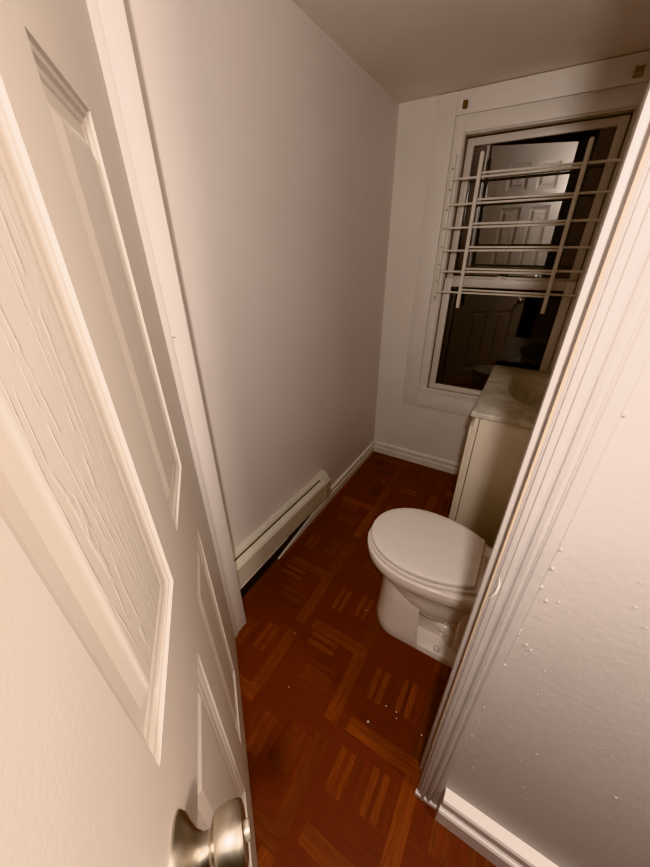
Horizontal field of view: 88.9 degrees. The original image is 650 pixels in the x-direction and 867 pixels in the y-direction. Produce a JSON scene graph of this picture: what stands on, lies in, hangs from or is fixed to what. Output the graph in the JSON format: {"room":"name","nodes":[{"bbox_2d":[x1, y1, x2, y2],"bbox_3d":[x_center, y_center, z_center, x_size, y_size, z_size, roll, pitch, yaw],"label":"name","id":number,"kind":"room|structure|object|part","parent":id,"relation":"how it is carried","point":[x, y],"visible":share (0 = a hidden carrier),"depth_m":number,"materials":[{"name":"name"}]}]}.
{"room":"bathroom","nodes":[
{"label":"bathroom","id":0,"kind":"room"},
{"bbox_2d":[123,0,398,550],"bbox_3d":[-0.026,-0.552,1.564,0.055,2.254,1.668,16,33,27],"label":"wall","id":1,"kind":"structure","parent":0,"point":[274,149],"depth_m":1.17,"materials":[{"name":"paint"}]},
{"bbox_2d":[85,0,245,637],"bbox_3d":[-0.416,-0.063,0.904,0.106,2.038,0.144,16,33,27],"label":"door frame","id":2,"kind":"structure","parent":1,"relation":"attached to","point":[107,18],"depth_m":0.72,"materials":[{"name":"paint"}]},
{"bbox_2d":[0,0,257,866],"bbox_3d":[-0.256,0.149,0.529,0.160,2.006,0.806,-10,30,-16],"label":"door","id":3,"kind":"structure","parent":2,"relation":"attached to","point":[123,741],"depth_m":0.27,"materials":[{"name":"paint"}]},
{"bbox_2d":[233,470,330,589],"bbox_3d":[-0.193,0.442,1.650,0.061,0.193,0.780,16,33,27],"label":"baseboard heater","id":4,"kind":"object","parent":1,"relation":"attached to","point":[251,554],"visible":0.74,"depth_m":1.57,"materials":[{"name":"metal"}]},
{"bbox_3d":[-0.213,0.440,1.650,0.025,0.190,0.760,16,33,27],"label":"plate","id":5,"kind":"part","parent":4,"relation":"part of","materials":[{"name":"metal"}]},
{"bbox_2d":[240,441,374,597],"bbox_3d":[-0.013,0.402,2.026,0.015,0.138,1.574,16,33,27],"label":"baseboard","id":6,"kind":"structure","parent":1,"relation":"attached to","point":[369,450],"depth_m":1.93,"materials":[{"name":"paint"}]},
{"bbox_2d":[235,451,495,866],"bbox_3d":[-0.301,1.297,0.546,3.128,0.001,4.929,16,33,27],"label":"floor","id":7,"kind":"structure","parent":0,"point":[330,786],"depth_m":1.18,"materials":[{"name":"brown wood"}]},
{"bbox_2d":[367,508,491,667],"bbox_3d":[0.487,0.497,1.251,0.686,0.713,0.451,16,33,27],"label":"toilet","id":8,"kind":"object","parent":7,"relation":"on","point":[432,566],"visible":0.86,"depth_m":1.25,"materials":[{"name":"ceramic"}]},
{"bbox_3d":[0.381,0.413,1.279,0.411,0.023,0.339,16,33,27],"label":"lid","id":9,"kind":"part","parent":8,"relation":"part of","materials":[{"name":"plastic"}]},
{"bbox_3d":[0.386,0.434,1.287,0.433,0.018,0.347,16,33,27],"label":"seat","id":10,"kind":"part","parent":8,"relation":"part of","materials":[{"name":"plastic"}]},
{"bbox_3d":[0.400,0.557,1.344,0.481,0.247,0.353,16,33,27],"label":"bowl","id":11,"kind":"part","parent":8,"relation":"part of","materials":[{"name":"ceramic"}]},
{"bbox_2d":[449,417,531,547],"bbox_3d":[0.979,0.169,1.759,0.461,0.793,0.736,16,33,27],"label":"vanity cabinet","id":12,"kind":"object","parent":7,"relation":"on","point":[494,451],"visible":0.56,"depth_m":1.46,"materials":[{"name":"beige laminate"}]},
{"bbox_3d":[0.718,0.162,1.697,0.014,0.609,0.346,16,33,27],"label":"door","id":13,"kind":"part","parent":12,"relation":"part of","materials":[{"name":"beige laminate"}]},
{"bbox_3d":[0.823,0.086,1.819,0.019,0.697,0.734,16,33,27],"label":"frame","id":14,"kind":"part","parent":12,"relation":"part of","materials":[{"name":"beige laminate"}]},
{"bbox_2d":[471,365,550,428],"bbox_3d":[0.984,-0.138,1.577,0.437,0.125,0.748,16,33,27],"label":"sink","id":15,"kind":"object","parent":12,"relation":"in","point":[510,395],"visible":0.48,"depth_m":1.60,"materials":[{"name":"stone"}]},
{"bbox_2d":[509,377,548,408],"bbox_3d":[1.028,-0.139,1.582,0.298,0.122,0.472,16,33,27],"label":"basin","id":16,"kind":"object","parent":15,"relation":"in","point":[524,392],"depth_m":1.72,"materials":[{"name":"ceramic"}]},
{"bbox_2d":[292,0,649,103],"bbox_3d":[0.491,-1.228,0.837,1.270,0.046,1.668,16,33,27],"label":"ceiling","id":17,"kind":"structure","parent":0,"point":[413,49],"depth_m":1.14,"materials":[{"name":"paint"}]},
{"bbox_2d":[374,82,648,463],"bbox_3d":[0.899,-0.662,1.922,1.270,2.090,0.092,16,33,27],"label":"wall","id":18,"kind":"structure","parent":0,"point":[441,434],"depth_m":2.05,"materials":[{"name":"paint"}]},
{"bbox_2d":[374,441,460,474],"bbox_3d":[0.882,0.237,2.362,1.140,0.092,0.015,16,33,27],"label":"baseboard","id":19,"kind":"structure","parent":18,"relation":"attached to","point":[437,463],"depth_m":2.46,"materials":[{"name":"paint"}]},
{"bbox_2d":[402,50,649,416],"bbox_3d":[0.967,-0.816,1.774,0.948,1.580,0.123,16,33,27],"label":"window","id":20,"kind":"structure","parent":18,"relation":"in","point":[610,109],"depth_m":1.59,"materials":[{"name":"paint"}]},
{"bbox_3d":[0.946,-0.208,2.063,0.747,0.011,0.028,16,33,27],"label":"sill","id":21,"kind":"part","parent":20,"relation":"part of","materials":[{"name":"paint"}]},
{"bbox_2d":[462,99,467,108],"bbox_3d":[0.647,-1.519,1.528,0.019,0.028,0.019,16,33,27],"label":"curtain bracket","id":22,"kind":"object","parent":20,"relation":"attached to","point":[465,102],"visible":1,"depth_m":1.52,"materials":[{"name":"gold metal"}]},
{"bbox_3d":[0.968,-0.531,1.927,0.628,0.661,0.028,16,33,27],"label":"sash","id":23,"kind":"part","parent":20,"relation":"part of","materials":[{"name":"plastic"}]},
{"bbox_2d":[433,131,632,313],"bbox_3d":[0.930,-0.976,1.634,0.701,0.696,0.037,16,33,27],"label":"guard","id":24,"kind":"object","parent":20,"relation":"attached to","point":[583,165],"visible":0.8,"depth_m":1.61,"materials":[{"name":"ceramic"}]},
{"bbox_3d":[0.642,-1.074,1.789,0.018,0.672,0.017,16,33,27],"label":"rail","id":25,"kind":"part","parent":24,"relation":"part of","materials":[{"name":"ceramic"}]},
{"bbox_3d":[1.229,-0.908,1.482,0.018,0.672,0.017,16,33,27],"label":"rail","id":26,"kind":"part","parent":24,"relation":"part of","materials":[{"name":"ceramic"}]},
{"bbox_3d":[0.980,-1.095,1.647,0.628,0.639,0.026,16,33,27],"label":"sash","id":27,"kind":"part","parent":20,"relation":"part of","materials":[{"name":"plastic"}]},
{"bbox_2d":[632,64,645,78],"bbox_3d":[1.182,-1.363,1.245,0.029,0.033,0.026,16,33,27],"label":"curtain bracket","id":28,"kind":"object","parent":20,"relation":"attached to","point":[639,70],"visible":1,"depth_m":1.25,"materials":[{"name":"gold metal"}]},
{"bbox_2d":[437,359,649,866],"bbox_3d":[0.092,-0.015,0.588,3.128,2.254,0.127,16,33,27],"label":"wall","id":29,"kind":"structure","parent":0,"point":[557,754],"depth_m":0.54,"materials":[{"name":"paint"}]},
{"bbox_2d":[415,788,436,809],"bbox_3d":[0.291,1.056,0.958,0.063,0.020,0.012,16,33,27],"label":"plinth","id":30,"kind":"object","parent":29,"relation":"attached to","point":[417,794],"visible":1,"depth_m":0.95,"materials":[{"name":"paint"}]},
{"bbox_2d":[488,578,499,598],"bbox_3d":[0.264,0.245,0.515,0.005,0.056,0.013,-1,29,-1],"label":"strike plate","id":31,"kind":"object","parent":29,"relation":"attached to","point":[498,586],"visible":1,"depth_m":0.51,"materials":[{"name":"silver metal"}]},
{"bbox_2d":[435,787,557,866],"bbox_3d":[0.858,1.165,0.619,1.266,0.149,0.031,16,33,27],"label":"baseboard","id":32,"kind":"structure","parent":29,"relation":"attached to","point":[496,844],"depth_m":0.84,"materials":[{"name":"paint"}]},
{"bbox_2d":[417,81,649,804],"bbox_3d":[0.316,0.121,0.506,0.070,2.093,0.140,16,33,27],"label":"door frame","id":33,"kind":"structure","parent":29,"relation":"attached to","point":[613,357],"depth_m":0.39,"materials":[{"name":"paint"}]},
{"bbox_2d":[432,135,649,746],"bbox_3d":[0.262,0.023,0.408,0.003,1.716,0.005,16,33,27],"label":"door jamb edge","id":34,"kind":"structure","parent":29,"relation":"attached to","point":[647,147],"depth_m":0.36,"materials":[{"name":"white wood"}]}
]}

